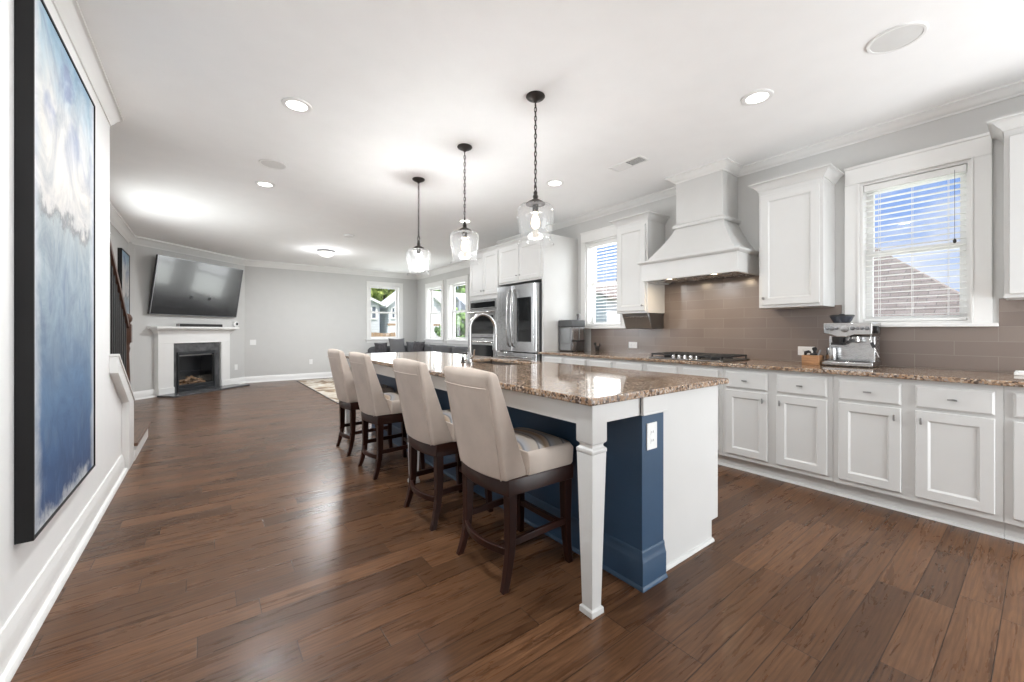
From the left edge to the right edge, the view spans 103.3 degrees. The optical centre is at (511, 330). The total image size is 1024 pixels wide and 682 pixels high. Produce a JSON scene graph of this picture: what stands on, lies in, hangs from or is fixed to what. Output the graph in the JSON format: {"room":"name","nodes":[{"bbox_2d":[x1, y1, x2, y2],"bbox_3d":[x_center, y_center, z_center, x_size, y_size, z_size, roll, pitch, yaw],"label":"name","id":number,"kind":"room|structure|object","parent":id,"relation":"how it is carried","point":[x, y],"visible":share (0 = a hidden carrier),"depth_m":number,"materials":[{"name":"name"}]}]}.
{"room":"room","nodes":[
{"label":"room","id":0,"kind":"room"},
{"bbox_2d":[0,0,121,629],"bbox_3d":[-1.488,-0.220,0.925,0.120,2.800,6.670,0,0,-37],"label":"wall","id":1,"kind":"structure","parent":0,"point":[21,564],"depth_m":1.62,"materials":[{"name":"white paint"}]},
{"bbox_2d":[14,0,94,544],"bbox_3d":[-2.152,-0.266,1.946,0.049,2.121,1.070,0,0,-37],"label":"painting","id":2,"kind":"object","parent":1,"relation":"attached to","point":[54,109],"visible":1,"depth_m":1.72},
{"bbox_2d":[0,455,127,681],"bbox_3d":[-1.341,1.110,0.867,0.045,0.140,6.400,0,0,-37],"label":"baseboard","id":3,"kind":"structure","parent":1,"relation":"attached to","point":[19,631],"depth_m":1.78,"materials":[{"name":"paint"}]},
{"bbox_2d":[51,0,122,125],"bbox_3d":[-1.250,-1.573,0.664,0.186,0.094,5.966,0,0,-37],"label":"trim","id":4,"kind":"structure","parent":1,"relation":"attached to","point":[69,12],"depth_m":2.30,"materials":[{"name":"paint"}]},
{"bbox_2d":[109,354,134,468],"bbox_3d":[-3.247,0.675,3.284,0.198,1.010,0.825,0,0,-37],"label":"trim","id":5,"kind":"structure","parent":1,"relation":"attached to","point":[117,372],"depth_m":3.43,"materials":[{"name":"paint"}]},
{"bbox_2d":[110,202,469,279],"bbox_3d":[-2.696,-1.550,6.737,5.920,0.140,8.000,0,0,-37],"label":"trim","id":6,"kind":"structure","parent":1,"relation":"attached to","point":[116,220],"depth_m":9.20,"materials":[{"name":"paint"}]},
{"bbox_2d":[110,224,127,270],"bbox_3d":[-4.669,-0.170,4.306,0.160,2.900,6.500,0,0,-37],"label":"wall","id":7,"kind":"structure","parent":0,"point":[117,241],"depth_m":5.95,"materials":[{"name":"paint"}]},
{"bbox_2d":[118,248,129,313],"bbox_3d":[-6.077,-0.730,6.344,0.049,1.020,0.790,0,0,-37],"label":"painting","id":8,"kind":"object","parent":7,"relation":"attached to","point":[123,256],"visible":0.56,"depth_m":6.34},
{"bbox_2d":[128,242,133,391],"bbox_3d":[-6.572,-0.220,6.929,0.365,2.800,0.110,0,0,31],"label":"wall","id":9,"kind":"structure","parent":0,"point":[130,245],"depth_m":6.89,"materials":[{"name":"paint"}]},
{"bbox_2d":[134,245,244,391],"bbox_3d":[-6.345,-0.170,8.076,0.160,2.900,2.306,0,0,10],"label":"wall","id":10,"kind":"structure","parent":0,"point":[144,257],"depth_m":7.22,"materials":[{"name":"paint"}]},
{"bbox_2d":[133,389,155,399],"bbox_3d":[-5.478,1.110,5.792,0.341,0.140,3.446,0,0,-37],"label":"baseboard","id":11,"kind":"structure","parent":10,"relation":"attached to","point":[145,394],"depth_m":7.07,"materials":[{"name":"paint"}]},
{"bbox_2d":[148,254,243,317],"bbox_3d":[-6.148,-0.818,7.986,0.256,1.047,1.815,0,0,10],"label":"television","id":12,"kind":"object","parent":10,"relation":"attached to","point":[184,287],"visible":1,"depth_m":7.81,"materials":[{"name":"black plastic"}]},
{"bbox_2d":[231,372,332,383],"bbox_3d":[-3.085,1.110,8.416,4.517,0.140,4.850,0,0,-37],"label":"baseboard","id":13,"kind":"structure","parent":10,"relation":"attached to","point":[252,379],"depth_m":9.61,"materials":[{"name":"paint"}]},
{"bbox_2d":[245,266,416,376],"bbox_3d":[-4.457,-0.170,10.520,4.170,2.900,0.160,0,0,-37],"label":"wall","id":14,"kind":"structure","parent":0,"point":[293,317],"depth_m":9.95,"materials":[{"name":"paint"}]},
{"bbox_2d":[250,340,255,344],"bbox_3d":[-5.941,0.260,9.291,0.120,0.120,0.010,0,0,-37],"label":"light switch","id":15,"kind":"object","parent":14,"relation":"attached to","point":[252,342],"visible":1,"depth_m":9.29,"materials":[{"name":"white plastic"}]},
{"bbox_2d":[365,281,402,342],"bbox_3d":[-3.528,-0.513,11.190,1.066,1.654,0.210,0,0,-37],"label":"window","id":16,"kind":"structure","parent":14,"relation":"in","point":[398,287],"depth_m":11.19,"materials":[{"name":"paint"}]},
{"bbox_2d":[417,267,469,346],"bbox_3d":[-1.238,-0.170,9.850,0.160,2.900,5.110,0,0,-37],"label":"wall","id":17,"kind":"structure","parent":0,"point":[421,283],"depth_m":10.77,"materials":[{"name":"paint"}]},
{"bbox_2d":[424,280,443,342],"bbox_3d":[-2.029,-0.493,10.856,0.210,1.614,1.116,0,0,-37],"label":"window","id":18,"kind":"structure","parent":17,"relation":"in","point":[430,287],"depth_m":11.15,"materials":[{"name":"paint"}]},
{"bbox_2d":[445,275,468,343],"bbox_3d":[-1.278,-0.493,9.863,0.210,1.614,1.086,0,0,-37],"label":"window","id":19,"kind":"structure","parent":17,"relation":"in","point":[452,283],"depth_m":10.12,"materials":[{"name":"paint"}]},
{"bbox_2d":[11,377,1023,681],"bbox_3d":[-1.309,1.240,4.901,6.120,0.120,12.800,0,0,-37],"label":"floor","id":20,"kind":"structure","parent":0,"point":[239,543],"depth_m":1.86,"materials":[{"name":"brown wood"}]},
{"bbox_2d":[134,429,147,460],"bbox_3d":[-3.951,1.113,3.933,0.534,0.135,1.060,0,0,-37],"label":"stair landing","id":21,"kind":"structure","parent":20,"relation":"on","point":[137,449],"depth_m":3.99,"materials":[{"name":"paint"}]},
{"bbox_2d":[134,421,150,445],"bbox_3d":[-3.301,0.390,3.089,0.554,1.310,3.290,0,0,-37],"label":"stair tread","id":22,"kind":"structure","parent":21,"relation":"on","point":[140,428],"depth_m":4.15,"materials":[{"name":"brown wood"}]},
{"bbox_2d":[110,239,132,384],"bbox_3d":[-3.544,-0.021,3.596,0.104,2.071,1.572,0,0,-37],"label":"stair railing","id":23,"kind":"object","parent":22,"relation":"on","point":[120,320],"visible":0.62,"depth_m":3.75,"materials":[{"name":"brown wood"}]},
{"bbox_2d":[148,326,249,397],"bbox_3d":[-6.179,0.549,7.976,0.720,1.262,1.735,0,0,10],"label":"fireplace","id":24,"kind":"object","parent":20,"relation":"on","point":[175,376],"visible":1,"depth_m":7.94,"materials":[{"name":"paint"}]},
{"bbox_2d":[148,326,238,328],"bbox_3d":[-6.177,-0.064,7.975,0.204,0.037,1.735,0,0,10],"label":"mantel shelf","id":25,"kind":"object","parent":24,"relation":"attached to","point":[151,327],"depth_m":7.65,"materials":[{"name":"paint"}]},
{"bbox_2d":[232,321,238,326],"bbox_3d":[-6.078,-0.145,8.919,0.081,0.130,0.130,0,0,10],"label":"camera","id":26,"kind":"object","parent":25,"relation":"on","point":[234,324],"visible":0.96,"depth_m":8.88,"materials":[{"name":"white plastic"}]},
{"bbox_2d":[176,324,222,326],"bbox_3d":[-6.148,-0.111,8.001,0.083,0.055,0.924,0,0,10],"label":"bar","id":27,"kind":"object","parent":24,"relation":"on","point":[177,325],"visible":0.99,"depth_m":7.93,"materials":[{"name":"black plastic"}]},
{"bbox_2d":[297,378,338,403],"bbox_3d":[-3.327,1.173,8.522,1.565,0.012,3.740,0,0,-37],"label":"area rug","id":28,"kind":"object","parent":20,"relation":"on","point":[325,387],"visible":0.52,"depth_m":8.52,"materials":[{"name":"grey fabric"}]},
{"bbox_2d":[327,349,393,455],"bbox_3d":[-1.532,0.676,4.087,0.573,1.008,0.448,0,0,-37],"label":"counter stool","id":29,"kind":"object","parent":20,"relation":"on","point":[340,369],"visible":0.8,"depth_m":3.85,"materials":[{"name":"beige fabric"}]},
{"bbox_2d":[349,352,424,479],"bbox_3d":[-1.077,0.676,3.485,0.573,1.008,0.448,0,0,-37],"label":"counter stool","id":30,"kind":"object","parent":20,"relation":"on","point":[378,408],"visible":0.87,"depth_m":3.28,"materials":[{"name":"beige fabric"}]},
{"bbox_2d":[368,344,467,354],"bbox_3d":[-2.134,0.760,9.542,1.502,0.840,4.008,0,0,-37],"label":"sectional sofa","id":31,"kind":"object","parent":20,"relation":"on","point":[427,347],"visible":0.16,"depth_m":9.47,"materials":[{"name":"grey fabric"}]},
{"bbox_2d":[374,343,386,352],"bbox_3d":[-3.407,0.490,10.548,0.340,0.371,0.174,0,0,-34],"label":"throw pillow","id":32,"kind":"object","parent":31,"relation":"on","point":[379,347],"visible":0.7,"depth_m":10.49,"materials":[{"name":"fabric"}]},
{"bbox_2d":[388,338,404,352],"bbox_3d":[-3.054,0.435,10.777,0.460,0.490,0.211,0,0,-41],"label":"throw pillow","id":33,"kind":"object","parent":31,"relation":"on","point":[396,345],"visible":0.83,"depth_m":10.69,"materials":[{"name":"grey fabric"}]},
{"bbox_2d":[406,341,418,351],"bbox_3d":[-2.678,0.480,10.961,0.360,0.392,0.155,0,0,-31],"label":"throw pillow","id":34,"kind":"object","parent":31,"relation":"on","point":[409,344],"visible":0.37,"depth_m":10.88,"materials":[{"name":"grey fabric"}]},
{"bbox_2d":[412,341,424,351],"bbox_3d":[-2.372,0.465,10.240,0.440,0.410,0.180,0,0,40],"label":"throw pillow","id":35,"kind":"object","parent":31,"relation":"on","point":[417,346],"visible":0.67,"depth_m":10.15,"materials":[{"name":"fabric"}]},
{"bbox_2d":[424,344,434,351],"bbox_3d":[-2.173,0.530,10.309,0.239,0.380,0.906,0,0,-37],"label":"cushion","id":36,"kind":"object","parent":31,"relation":"on","point":[427,347],"depth_m":10.00,"materials":[{"name":"grey fabric"}]},
{"bbox_2d":[432,345,454,352],"bbox_3d":[-1.594,0.530,9.543,0.239,0.380,0.906,0,0,-37],"label":"cushion","id":37,"kind":"object","parent":31,"relation":"on","point":[437,348],"depth_m":9.37,"materials":[{"name":"grey fabric"}]},
{"bbox_2d":[452,346,467,354],"bbox_3d":[-1.016,0.530,8.777,0.239,0.380,0.906,0,0,-37],"label":"cushion","id":38,"kind":"object","parent":31,"relation":"on","point":[458,349],"depth_m":8.76,"materials":[{"name":"grey fabric"}]},
{"bbox_2d":[393,358,492,530],"bbox_3d":[-0.456,0.676,2.663,0.573,1.008,0.448,0,0,-37],"label":"counter stool","id":39,"kind":"object","parent":20,"relation":"on","point":[429,428],"visible":0.79,"depth_m":2.45,"materials":[{"name":"beige fabric"}]},
{"bbox_2d":[468,245,505,337],"bbox_3d":[-0.214,-0.072,6.795,0.707,2.505,0.868,0,0,-37],"label":"tall cabinet","id":40,"kind":"object","parent":20,"relation":"on","point":[484,275],"visible":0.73,"depth_m":6.56,"materials":[{"name":"paint"}]},
{"bbox_2d":[468,298,497,356],"bbox_3d":[-0.297,0.083,6.732,0.598,1.191,0.774,0,0,-37],"label":"wall oven","id":41,"kind":"object","parent":40,"relation":"in","point":[482,328],"visible":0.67,"depth_m":6.55,"materials":[{"name":"silver metal"}]},
{"bbox_2d":[444,366,572,594],"bbox_3d":[-0.022,0.676,2.089,0.573,1.008,0.448,0,0,-37],"label":"counter stool","id":42,"kind":"object","parent":20,"relation":"on","point":[503,459],"visible":1,"depth_m":1.92,"materials":[{"name":"beige fabric"}]},
{"bbox_2d":[497,282,541,360],"bbox_3d":[0.292,0.263,5.994,0.808,1.835,0.912,0,0,-37],"label":"refrigerator","id":43,"kind":"object","parent":20,"relation":"on","point":[519,307],"visible":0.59,"depth_m":5.69,"materials":[{"name":"grey metal"}]},
{"bbox_2d":[344,358,717,619],"bbox_3d":[-0.350,0.741,3.483,1.144,0.879,3.784,0,0,-37],"label":"kitchen island","id":44,"kind":"object","parent":20,"relation":"on","point":[637,512],"visible":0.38,"depth_m":1.98,"materials":[{"name":"paint"}]},
{"bbox_2d":[345,351,728,405],"bbox_3d":[-0.383,0.284,3.488,1.150,0.031,3.843,0,0,-37],"label":"island countertop","id":45,"kind":"structure","parent":44,"relation":"on","point":[579,384],"depth_m":2.34,"materials":[{"name":"brown stone"}]},
{"bbox_2d":[461,352,466,362],"bbox_3d":[-0.405,0.225,3.479,0.083,0.087,0.043,0,0,-37],"label":"soap pump","id":46,"kind":"object","parent":45,"relation":"on","point":[462,359],"visible":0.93,"depth_m":3.46,"materials":[{"name":"silver metal"}]},
{"bbox_2d":[465,312,497,363],"bbox_3d":[-0.235,0.057,3.371,0.313,0.424,0.116,0,0,-37],"label":"faucet","id":47,"kind":"object","parent":45,"relation":"on","point":[470,356],"visible":1,"depth_m":3.33,"materials":[{"name":"silver metal"}]},
{"bbox_2d":[477,361,519,365],"bbox_3d":[-0.135,0.400,3.571,0.414,0.200,0.764,0,0,-37],"label":"sink","id":48,"kind":"object","parent":45,"relation":"in","point":[490,362],"visible":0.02,"depth_m":3.90,"materials":[{"name":"silver metal"}]},
{"bbox_2d":[647,421,656,449],"bbox_3d":[0.654,0.490,1.893,0.078,0.124,0.008,0,0,-37],"label":"wall outlet","id":49,"kind":"object","parent":44,"relation":"attached to","point":[651,427],"visible":1,"depth_m":1.89,"materials":[{"name":"white plastic"}]},
{"bbox_2d":[650,428,654,434],"bbox_3d":[0.655,0.470,1.891,0.032,0.028,0.003,0,0,-37],"label":"socket","id":50,"kind":"object","parent":49,"relation":"attached to","point":[652,430],"depth_m":1.89,"materials":[{"name":"white plastic"}]},
{"bbox_2d":[650,437,654,443],"bbox_3d":[0.655,0.510,1.891,0.032,0.028,0.003,0,0,-37],"label":"socket","id":51,"kind":"object","parent":49,"relation":"attached to","point":[652,439],"depth_m":1.89,"materials":[{"name":"white plastic"}]},
{"bbox_2d":[497,232,577,361],"bbox_3d":[0.358,-0.072,6.038,0.707,2.505,1.028,0,0,-37],"label":"tall cabinet","id":52,"kind":"object","parent":20,"relation":"on","point":[535,258],"visible":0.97,"depth_m":5.64,"materials":[{"name":"paint"}]},
{"bbox_2d":[544,354,587,365],"bbox_3d":[0.914,0.743,5.254,0.746,0.874,0.774,0,0,-37],"label":"base cabinet","id":53,"kind":"object","parent":20,"relation":"on","point":[575,360],"visible":0.04,"depth_m":5.01,"materials":[{"name":"paint"}]},
{"bbox_2d":[588,357,644,370],"bbox_3d":[1.382,0.743,4.635,0.746,0.874,0.774,0,0,-37],"label":"base cabinet","id":54,"kind":"object","parent":20,"relation":"on","point":[599,362],"visible":0.02,"depth_m":4.39,"materials":[{"name":"paint"}]},
{"bbox_2d":[645,361,725,465],"bbox_3d":[1.849,0.743,4.015,0.746,0.874,0.774,0,0,-37],"label":"base cabinet","id":55,"kind":"object","parent":20,"relation":"on","point":[688,369],"visible":0.04,"depth_m":3.62,"materials":[{"name":"paint"}]},
{"bbox_2d":[723,367,835,494],"bbox_3d":[2.317,0.743,3.396,0.746,0.874,0.774,0,0,-37],"label":"base cabinet","id":56,"kind":"object","parent":20,"relation":"on","point":[778,425],"visible":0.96,"depth_m":3.14,"materials":[{"name":"paint"}]},
{"bbox_2d":[833,374,1004,538],"bbox_3d":[2.785,0.743,2.777,0.746,0.874,0.774,0,0,-37],"label":"base cabinet","id":57,"kind":"object","parent":20,"relation":"on","point":[932,450],"visible":0.98,"depth_m":2.52,"materials":[{"name":"paint"}]},
{"bbox_2d":[1004,386,1023,543],"bbox_3d":[3.253,0.743,2.158,0.746,0.874,0.774,0,0,-37],"label":"base cabinet","id":58,"kind":"object","parent":20,"relation":"on","point":[1013,396],"visible":0.82,"depth_m":2.25,"materials":[{"name":"paint"}]},
{"bbox_2d":[539,350,1023,386],"bbox_3d":[2.067,0.290,3.729,0.744,0.030,4.712,0,0,-37],"label":"countertop","id":59,"kind":"structure","parent":58,"relation":"on","point":[912,373],"depth_m":2.92,"materials":[{"name":"brown stone"}]},
{"bbox_2d":[558,314,584,351],"bbox_3d":[0.819,0.020,5.555,0.264,0.510,0.260,0,0,-37],"label":"ice maker","id":60,"kind":"object","parent":59,"relation":"on","point":[571,332],"visible":1,"depth_m":5.46,"materials":[{"name":"silver metal"}]},
{"bbox_2d":[594,342,600,351],"bbox_3d":[1.139,0.212,5.410,0.048,0.124,0.108,0,0,-37],"label":"figurine","id":61,"kind":"object","parent":59,"relation":"on","point":[597,347],"visible":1,"depth_m":5.40,"materials":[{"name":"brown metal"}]},
{"bbox_2d":[648,352,749,361],"bbox_3d":[1.826,0.249,3.995,0.530,0.052,0.750,0,0,-37],"label":"gas cooktop","id":62,"kind":"object","parent":59,"relation":"in","point":[693,356],"visible":1,"depth_m":3.86,"materials":[{"name":"silver metal"}]},
{"bbox_2d":[802,355,823,364],"bbox_3d":[2.454,0.235,3.305,0.130,0.078,0.115,0,0,-37],"label":"box","id":63,"kind":"object","parent":59,"relation":"on","point":[806,359],"visible":0.88,"depth_m":3.26,"materials":[{"name":"brown wood"}]},
{"bbox_2d":[810,347,817,354],"bbox_3d":[2.462,0.164,3.295,0.062,0.065,0.061,0,0,-37],"label":"coffee tamper","id":64,"kind":"object","parent":63,"relation":"on","point":[814,349],"visible":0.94,"depth_m":3.28,"materials":[{"name":"black plastic"}]},
{"bbox_2d":[822,314,881,367],"bbox_3d":[2.657,0.069,3.155,0.367,0.412,0.349,0,0,-37],"label":"espresso machine","id":65,"kind":"object","parent":59,"relation":"on","point":[848,347],"visible":1,"depth_m":3.14,"materials":[{"name":"silver metal"}]},
{"bbox_2d":[822,360,881,366],"bbox_3d":[2.676,0.251,3.193,0.290,0.036,0.311,0,0,-37],"label":"drip tray","id":66,"kind":"object","parent":65,"relation":"on","point":[847,363],"depth_m":3.10,"materials":[{"name":"silver metal"}]},
{"bbox_2d":[1014,370,1023,375],"bbox_3d":[3.303,0.266,2.438,0.230,0.018,0.348,0,0,-37],"label":"serving tray","id":67,"kind":"object","parent":59,"relation":"on","point":[1018,373],"visible":1,"depth_m":2.50,"materials":[{"name":"white ceramic"}]},
{"bbox_2d":[77,0,1023,273],"bbox_3d":[-1.303,-1.720,4.944,6.180,0.200,12.860,0,0,-37],"label":"ceiling","id":68,"kind":"structure","parent":0,"point":[393,88],"depth_m":2.82,"materials":[{"name":"paint"}]},
{"bbox_2d":[255,181,274,187],"bbox_3d":[-2.720,-1.615,4.463,0.196,0.009,0.196,0,0,-37],"label":"recessed light","id":69,"kind":"object","parent":68,"relation":"in","point":[260,183],"visible":1,"depth_m":4.46,"materials":[{"name":"white plastic"}]},
{"bbox_2d":[259,159,286,169],"bbox_3d":[-2.317,-1.615,3.927,0.236,0.010,0.236,0,0,-37],"label":"ceiling speaker","id":70,"kind":"object","parent":68,"relation":"attached to","point":[269,163],"visible":1,"depth_m":3.92},
{"bbox_2d":[281,97,311,112],"bbox_3d":[-1.541,-1.615,2.903,0.196,0.009,0.196,0,0,-37],"label":"recessed light","id":71,"kind":"object","parent":68,"relation":"in","point":[291,103],"visible":1,"depth_m":2.89,"materials":[{"name":"white plastic"}]},
{"bbox_2d":[317,249,334,256],"bbox_3d":[-3.740,-1.554,8.153,0.336,0.131,0.336,0,0,-37],"label":"flush light","id":72,"kind":"object","parent":68,"relation":"attached to","point":[323,252],"visible":1,"depth_m":8.05,"materials":[{"name":"white glass"}]},
{"bbox_2d":[343,234,354,237],"bbox_3d":[-2.750,-1.603,6.833,0.176,0.034,0.176,0,0,-37],"label":"smoke detector","id":73,"kind":"object","parent":68,"relation":"attached to","point":[345,235],"visible":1,"depth_m":6.79,"materials":[{"name":"white plastic"}]},
{"bbox_2d":[406,177,430,275],"bbox_3d":[-0.996,-1.106,4.317,0.256,1.028,0.256,0,0,34],"label":"pendant light","id":74,"kind":"object","parent":68,"relation":"hanging from","point":[418,180],"visible":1,"depth_m":4.30,"materials":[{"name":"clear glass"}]},
{"bbox_2d":[450,143,478,262],"bbox_3d":[-0.415,-1.106,3.559,0.256,1.028,0.256,0,0,-16],"label":"pendant light","id":75,"kind":"object","parent":68,"relation":"hanging from","point":[464,147],"visible":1,"depth_m":3.54,"materials":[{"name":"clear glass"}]},
{"bbox_2d":[458,219,471,222],"bbox_3d":[-0.693,-1.615,5.969,0.196,0.009,0.196,0,0,-37],"label":"recessed light","id":76,"kind":"object","parent":68,"relation":"in","point":[461,220],"visible":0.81,"depth_m":5.95,"materials":[{"name":"white plastic"}]},
{"bbox_2d":[517,90,553,244],"bbox_3d":[0.162,-1.106,2.792,0.256,1.028,0.256,0,0,24],"label":"pendant light","id":77,"kind":"object","parent":68,"relation":"hanging from","point":[536,96],"visible":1,"depth_m":2.78,"materials":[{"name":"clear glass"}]},
{"bbox_2d":[546,180,563,186],"bbox_3d":[0.470,-1.615,4.429,0.196,0.009,0.196,0,0,-37],"label":"recessed light","id":78,"kind":"object","parent":68,"relation":"in","point":[553,183],"visible":1,"depth_m":4.42,"materials":[{"name":"white plastic"}]},
{"bbox_2d":[608,155,649,171],"bbox_3d":[1.128,-1.616,3.923,0.160,0.008,0.370,0,0,-37],"label":"ceiling vent","id":79,"kind":"object","parent":68,"relation":"in","point":[637,160],"visible":1,"depth_m":3.91,"materials":[{"name":"white metal"}]},
{"bbox_2d":[741,89,773,105],"bbox_3d":[1.697,-1.615,2.805,0.196,0.009,0.196,0,0,-37],"label":"recessed light","id":80,"kind":"object","parent":68,"relation":"in","point":[759,96],"visible":1,"depth_m":2.80,"materials":[{"name":"white plastic"}]},
{"bbox_2d":[866,21,927,54],"bbox_3d":[2.124,-1.615,2.240,0.250,0.010,0.250,0,0,-37],"label":"ceiling speaker","id":81,"kind":"object","parent":68,"relation":"attached to","point":[898,37],"visible":1,"depth_m":2.23},
{"bbox_2d":[547,95,1023,372],"bbox_3d":[2.168,-0.170,4.364,0.160,2.900,7.750,0,0,-37],"label":"wall","id":82,"kind":"structure","parent":0,"point":[973,122],"depth_m":3.32,"materials":[{"name":"paint"}]},
{"bbox_2d":[580,225,626,328],"bbox_3d":[1.275,-0.711,5.503,0.210,1.359,0.835,0,0,-37],"label":"window","id":83,"kind":"structure","parent":82,"relation":"in","point":[601,234],"depth_m":5.70,"materials":[{"name":"paint"}]},
{"bbox_2d":[588,238,619,325],"bbox_3d":[1.255,-0.647,5.488,0.069,1.141,0.557,0,0,-37],"label":"window blind","id":84,"kind":"object","parent":83,"relation":"attached to","point":[611,241],"visible":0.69,"depth_m":5.52,"materials":[{"name":"white plastic"}]},
{"bbox_2d":[629,342,636,347],"bbox_3d":[1.514,0.176,5.073,0.008,0.078,0.125,0,0,-37],"label":"wall outlet","id":85,"kind":"object","parent":82,"relation":"attached to","point":[631,344],"visible":1,"depth_m":5.07,"materials":[{"name":"white plastic"}]},
{"bbox_2d":[609,210,669,313],"bbox_3d":[1.496,-0.762,4.779,0.410,1.115,0.560,0,0,-37],"label":"upper cabinet","id":86,"kind":"object","parent":82,"relation":"attached to","point":[640,236],"visible":0.98,"depth_m":4.66,"materials":[{"name":"paint"}]},
{"bbox_2d":[622,313,663,328],"bbox_3d":[1.538,-0.115,4.777,0.316,0.179,0.360,0,0,-37],"label":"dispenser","id":87,"kind":"object","parent":86,"relation":"attached to","point":[635,320],"visible":1,"depth_m":4.68,"materials":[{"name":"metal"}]},
{"bbox_2d":[637,170,758,284],"bbox_3d":[1.894,-1.077,4.153,0.528,1.084,1.068,0,0,-37],"label":"range hood","id":88,"kind":"object","parent":82,"relation":"attached to","point":[707,242],"visible":0.98,"depth_m":4.00,"materials":[{"name":"paint"}]},
{"bbox_2d":[497,79,1023,243],"bbox_3d":[1.951,-1.585,4.187,0.399,0.070,7.730,0,0,-37],"label":"trim","id":89,"kind":"structure","parent":82,"relation":"attached to","point":[1015,89],"depth_m":3.52,"materials":[{"name":"paint"}]},
{"bbox_2d":[748,163,844,308],"bbox_3d":[2.465,-0.762,3.533,0.365,1.115,0.609,0,0,-37],"label":"upper cabinet","id":90,"kind":"object","parent":82,"relation":"attached to","point":[797,209],"visible":1,"depth_m":3.41,"materials":[{"name":"paint"}]},
{"bbox_2d":[798,346,812,354],"bbox_3d":[2.620,0.178,3.609,0.008,0.078,0.125,0,0,-37],"label":"wall outlet","id":91,"kind":"object","parent":82,"relation":"attached to","point":[801,349],"visible":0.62,"depth_m":3.62,"materials":[{"name":"white plastic"}]},
{"bbox_2d":[591,275,1023,371],"bbox_3d":[2.446,-0.152,3.854,0.010,0.855,4.460,0,0,-37],"label":"backsplash","id":92,"kind":"structure","parent":82,"relation":"attached to","point":[722,315],"depth_m":3.81,"materials":[{"name":"beige tile"}]},
{"bbox_2d":[844,132,998,326],"bbox_3d":[3.081,-0.693,3.113,0.210,1.324,0.852,0,0,-37],"label":"window","id":93,"kind":"structure","parent":82,"relation":"in","point":[975,151],"depth_m":2.97,"materials":[{"name":"paint"}]},
{"bbox_2d":[864,164,966,321],"bbox_3d":[3.061,-0.630,3.098,0.069,1.106,0.558,0,0,-37],"label":"window blind","id":94,"kind":"object","parent":93,"relation":"attached to","point":[959,169],"visible":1,"depth_m":3.08,"materials":[{"name":"white plastic"}]},
{"bbox_2d":[987,111,1023,299],"bbox_3d":[3.405,-0.747,2.289,0.365,1.147,0.919,0,0,-37],"label":"upper cabinet","id":95,"kind":"object","parent":82,"relation":"attached to","point":[1009,129],"visible":1,"depth_m":2.49,"materials":[{"name":"paint"}]},
{"label":"outside","id":96,"kind":"structure","parent":0,"visible":0},
{"bbox_3d":[3.902,1.590,28.014,100.000,0.020,100.000,0,0,-37],"label":"ground","id":97,"kind":"structure","parent":96,"visible":0},
{"bbox_2d":[371,297,384,336],"bbox_3d":[-13.405,-0.800,27.158,6.650,4.760,9.000,0,0,-37],"label":"house","id":98,"kind":"structure","parent":97,"relation":"on","point":[375,304],"depth_m":25.43,"materials":[{"name":"grey"}]},
{"bbox_2d":[371,288,394,301],"bbox_3d":[-13.484,-3.610,42.531,6.959,10.388,6.513,0,0,-37],"label":"tree","id":99,"kind":"object","parent":97,"relation":"on","point":[379,294],"visible":0.09,"depth_m":41.06,"materials":[{"name":"green plant"}]},
{"bbox_2d":[371,332,395,336],"bbox_3d":[-5.372,0.780,17.574,3.615,1.600,0.120,0,0,-37],"label":"fence","id":100,"kind":"object","parent":97,"relation":"on","point":[376,334],"visible":0.07,"depth_m":17.39,"materials":[{"name":"brown wood"}]},
{"bbox_2d":[379,292,440,336],"bbox_3d":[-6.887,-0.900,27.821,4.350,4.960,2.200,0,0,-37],"label":"house","id":101,"kind":"structure","parent":97,"relation":"on","point":[389,302],"depth_m":26.75,"materials":[{"name":"white"}]},
{"bbox_2d":[387,323,440,332],"bbox_3d":[-5.203,0.580,23.642,4.200,2.000,0.200,0,0,-37],"label":"deck railing","id":102,"kind":"object","parent":97,"relation":"on","point":[388,324],"visible":0.1,"depth_m":22.39,"materials":[{"name":"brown wood"}]},
{"bbox_2d":[433,291,464,300],"bbox_3d":[-4.630,-0.950,37.234,7.200,5.060,4.500,0,0,-37],"label":"house","id":103,"kind":"structure","parent":97,"relation":"on","point":[437,294],"depth_m":35.58,"materials":[{"name":"white"}]},
{"bbox_2d":[434,307,464,336],"bbox_3d":[-2.721,0.165,21.210,2.464,2.842,2.530,0,0,14],"label":"tree","id":104,"kind":"object","parent":97,"relation":"on","point":[459,325],"visible":0.15,"depth_m":20.78,"materials":[{"name":"green plant"}]},
{"bbox_2d":[434,285,464,292],"bbox_3d":[-6.125,-3.758,50.306,7.503,10.684,8.612,0,0,34],"label":"tree","id":105,"kind":"object","parent":97,"relation":"on","point":[461,289],"visible":0.06,"depth_m":48.58,"materials":[{"name":"green plant"}]},
{"bbox_2d":[455,296,464,322],"bbox_3d":[-1.375,-0.550,32.925,7.200,4.260,5.700,0,0,-37],"label":"house","id":106,"kind":"structure","parent":97,"relation":"on","point":[459,300],"depth_m":30.83,"materials":[{"name":"white"}]},
{"bbox_2d":[596,282,619,322],"bbox_3d":[6.507,-1.000,29.543,8.700,5.160,8.400,0,0,-37],"label":"house","id":107,"kind":"structure","parent":97,"relation":"on","point":[603,316],"depth_m":24.43,"materials":[{"name":"white"}]},
{"bbox_2d":[874,247,959,316],"bbox_3d":[14.049,-1.170,20.389,9.700,5.700,15.100,0,0,-37],"label":"house","id":108,"kind":"structure","parent":97,"relation":"on","point":[919,308],"depth_m":14.73,"materials":[{"name":"brown"}]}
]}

